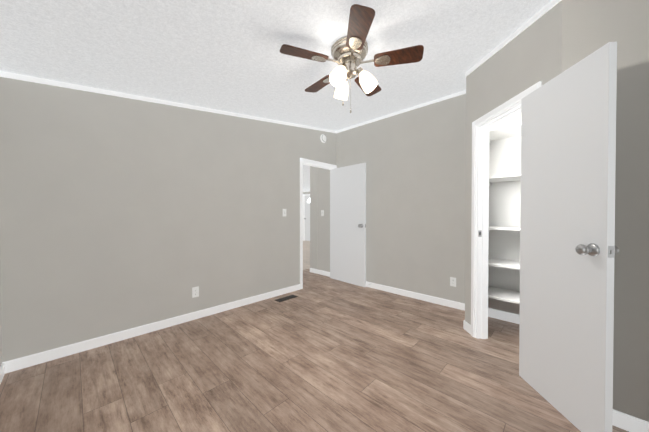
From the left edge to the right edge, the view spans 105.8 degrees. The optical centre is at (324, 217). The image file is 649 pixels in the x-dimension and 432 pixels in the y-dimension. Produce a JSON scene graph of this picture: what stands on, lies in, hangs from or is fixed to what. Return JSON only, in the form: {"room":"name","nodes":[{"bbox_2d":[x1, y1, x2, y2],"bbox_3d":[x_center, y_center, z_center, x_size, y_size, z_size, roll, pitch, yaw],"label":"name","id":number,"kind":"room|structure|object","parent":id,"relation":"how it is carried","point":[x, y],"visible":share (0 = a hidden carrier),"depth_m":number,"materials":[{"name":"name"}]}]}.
{"room":"empty bedroom","nodes":[
{"label":"empty bedroom","id":0,"kind":"room"},
{"bbox_2d":[0,239,1,365],"bbox_3d":[-1.126,0.039,0.510,3.820,2.272,0.100,1,1,44],"label":"wall","id":1,"kind":"structure","parent":0,"point":[0,312],"depth_m":1.80,"materials":[{"name":"grey paint"}]},
{"bbox_2d":[0,361,7,383],"bbox_3d":[-1.087,1.132,0.562,3.620,0.085,0.013,1,1,44],"label":"baseboard","id":2,"kind":"structure","parent":1,"relation":"attached to","point":[4,366],"depth_m":1.79,"materials":[{"name":"white wood"}]},
{"bbox_2d":[0,77,335,361],"bbox_3d":[-1.158,-0.222,3.143,0.100,2.740,3.835,1,1,44],"label":"wall","id":3,"kind":"structure","parent":0,"point":[117,214],"depth_m":2.35,"materials":[{"name":"grey paint"}]},
{"bbox_2d":[8,284,300,372],"bbox_3d":[-1.374,1.108,2.855,0.013,0.085,2.842,1,1,44],"label":"baseboard","id":4,"kind":"structure","parent":3,"relation":"attached to","point":[38,358],"depth_m":2.34,"materials":[{"name":"white wood"}]},
{"bbox_2d":[192,286,198,297],"bbox_3d":[-1.456,0.847,2.771,0.007,0.115,0.070,1,1,44],"label":"electrical outlet","id":5,"kind":"object","parent":3,"relation":"attached to","point":[195,291],"visible":1,"depth_m":2.77,"materials":[{"name":"white plastic"}]},
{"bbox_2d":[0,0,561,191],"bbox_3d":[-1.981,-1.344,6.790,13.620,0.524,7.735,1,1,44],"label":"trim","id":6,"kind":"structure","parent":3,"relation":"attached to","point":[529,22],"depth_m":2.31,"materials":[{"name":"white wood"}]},
{"bbox_2d":[300,158,336,288],"bbox_3d":[-0.106,0.099,4.230,0.128,2.075,0.912,1,1,44],"label":"door frame","id":7,"kind":"structure","parent":3,"relation":"attached to","point":[308,162],"depth_m":3.89,"materials":[{"name":"white wood"}]},
{"bbox_2d":[320,134,326,142],"bbox_3d":[-0.008,-1.353,4.214,0.041,0.144,0.144,1,1,44],"label":"smoke detector","id":8,"kind":"object","parent":3,"relation":"attached to","point":[323,138],"visible":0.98,"depth_m":4.19,"materials":[{"name":"white plastic"}]},
{"bbox_2d":[330,163,365,286],"bbox_3d":[0.380,0.124,4.232,0.165,2.000,0.816,-1,1,-43],"label":"hall door","id":9,"kind":"structure","parent":3,"relation":"in","point":[347,224],"depth_m":4.18,"materials":[{"name":"white wood"}]},
{"bbox_2d":[0,0,551,190],"bbox_3d":[-1.946,-1.409,6.826,14.020,0.640,8.235,1,1,44],"label":"ceiling","id":10,"kind":"structure","parent":0,"point":[225,55],"depth_m":1.77,"materials":[{"name":"white paint"}]},
{"bbox_2d":[280,4,423,112],"bbox_3d":[0.185,-1.056,1.903,1.011,0.557,1.022,1,1,44],"label":"fan light","id":11,"kind":"object","parent":10,"relation":"hanging from","point":[349,51],"visible":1,"depth_m":1.78,"materials":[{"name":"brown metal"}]},
{"bbox_2d":[0,241,628,431],"bbox_3d":[-1.946,1.139,6.852,14.020,0.062,8.235,1,1,44],"label":"floor","id":12,"kind":"structure","parent":0,"point":[321,353],"depth_m":1.79,"materials":[{"name":"brown wood"}]},
{"bbox_2d":[275,295,297,301],"bbox_3d":[-0.535,1.142,3.454,0.120,0.005,0.320,1,1,44],"label":"floor vent","id":13,"kind":"object","parent":12,"relation":"in","point":[285,298],"visible":1,"depth_m":3.44,"materials":[{"name":"brown metal"}]},
{"bbox_2d":[310,94,465,302],"bbox_3d":[1.327,-0.226,3.506,4.480,2.740,0.150,1,1,44],"label":"wall","id":14,"kind":"structure","parent":0,"point":[414,160],"depth_m":3.49,"materials":[{"name":"grey paint"}]},
{"bbox_2d":[316,167,316,268],"bbox_3d":[-0.153,-0.213,4.906,0.025,2.515,0.005,1,1,44],"label":"batten","id":15,"kind":"object","parent":14,"relation":"attached to","point":[316,217],"visible":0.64,"depth_m":4.91,"materials":[{"name":"grey paint"}]},
{"bbox_2d":[310,268,329,276],"bbox_3d":[-0.064,1.087,4.828,0.660,0.085,0.013,1,1,44],"label":"baseboard","id":16,"kind":"structure","parent":14,"relation":"attached to","point":[321,272],"depth_m":4.83,"materials":[{"name":"white wood"}]},
{"bbox_2d":[366,281,464,310],"bbox_3d":[1.021,1.099,3.704,2.241,0.085,0.013,1,1,44],"label":"baseboard","id":17,"kind":"structure","parent":14,"relation":"attached to","point":[449,303],"depth_m":3.41,"materials":[{"name":"white wood"}]},
{"bbox_2d":[450,277,455,286],"bbox_3d":[1.631,0.821,3.112,0.070,0.115,0.007,1,1,44],"label":"electrical outlet","id":18,"kind":"object","parent":14,"relation":"attached to","point":[453,281],"visible":1,"depth_m":3.11,"materials":[{"name":"white plastic"}]},
{"bbox_2d":[488,111,520,314],"bbox_3d":[1.955,-0.150,1.990,1.267,2.620,1.150,1,1,44],"label":"closet wall","id":19,"kind":"structure","parent":0,"point":[504,197],"depth_m":2.73,"materials":[{"name":"white paint"}]},
{"bbox_2d":[488,308,519,323],"bbox_3d":[2.349,1.105,2.405,1.261,0.100,0.013,1,1,44],"label":"baseboard","id":20,"kind":"structure","parent":19,"relation":"attached to","point":[498,314],"depth_m":2.73,"materials":[{"name":"white wood"}]},
{"bbox_2d":[488,286,519,303],"bbox_3d":[2.207,0.837,2.269,1.240,0.060,0.399,1,1,44],"label":"closet shelf","id":21,"kind":"object","parent":19,"relation":"attached to","point":[511,296],"visible":0.25,"depth_m":2.52,"materials":[{"name":"white wood"}]},
{"bbox_2d":[488,258,519,269],"bbox_3d":[2.207,0.507,2.266,1.240,0.060,0.399,1,1,44],"label":"closet shelf","id":22,"kind":"object","parent":19,"relation":"attached to","point":[511,264],"visible":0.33,"depth_m":2.51,"materials":[{"name":"white wood"}]},
{"bbox_2d":[489,226,519,230],"bbox_3d":[2.207,0.137,2.262,1.240,0.060,0.399,1,1,44],"label":"closet shelf","id":23,"kind":"object","parent":19,"relation":"attached to","point":[503,228],"visible":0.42,"depth_m":2.48,"materials":[{"name":"white wood"}]},
{"bbox_2d":[489,173,520,185],"bbox_3d":[2.207,-0.383,2.257,1.240,0.060,0.399,1,1,44],"label":"closet shelf","id":24,"kind":"object","parent":19,"relation":"attached to","point":[505,178],"visible":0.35,"depth_m":2.50,"materials":[{"name":"white wood"}]},
{"bbox_2d":[489,123,520,143],"bbox_3d":[2.207,-0.863,2.252,1.240,0.060,0.399,1,1,44],"label":"closet shelf","id":25,"kind":"structure","parent":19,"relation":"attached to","point":[507,131],"depth_m":2.53,"materials":[{"name":"white wood"}]},
{"bbox_2d":[465,1,561,324],"bbox_3d":[1.662,-0.213,2.204,0.748,2.740,1.250,1,1,44],"label":"wall","id":26,"kind":"structure","parent":0,"point":[529,56],"depth_m":1.95,"materials":[{"name":"grey paint"}]},
{"bbox_2d":[471,81,541,338],"bbox_3d":[1.498,0.119,2.033,0.124,2.080,0.740,0,1,-1],"label":"door frame","id":27,"kind":"structure","parent":26,"relation":"attached to","point":[480,216],"depth_m":2.32,"materials":[{"name":"white wood"}]},
{"bbox_2d":[519,42,619,431],"bbox_3d":[1.410,0.153,1.482,0.179,2.000,0.602,0,1,4],"label":"closet door","id":28,"kind":"structure","parent":26,"relation":"in","point":[569,249],"depth_m":1.38,"materials":[{"name":"white wood"}]},
{"bbox_2d":[561,0,648,421],"bbox_3d":[1.737,-0.132,1.331,0.660,2.596,0.100,1,1,44],"label":"wall","id":29,"kind":"structure","parent":0,"point":[589,27],"depth_m":1.34,"materials":[{"name":"grey paint"}]},
{"bbox_2d":[612,409,648,431],"bbox_3d":[1.651,1.123,1.351,0.735,0.085,0.018,1,1,44],"label":"baseboard","id":30,"kind":"structure","parent":29,"relation":"attached to","point":[626,422],"depth_m":1.34,"materials":[{"name":"white wood"}]},
{"bbox_3d":[-3.351,-0.404,8.132,10.000,3.000,7.935,1,1,44],"label":"wall","id":31,"kind":"structure","parent":0,"visible":0},
{"bbox_2d":[303,194,309,240],"bbox_3d":[-0.651,0.018,10.842,1.000,2.100,0.086,1,1,44],"label":"front door","id":32,"kind":"structure","parent":31,"relation":"in","point":[306,217],"depth_m":11.04,"materials":[{"name":"white wood"}]}
]}

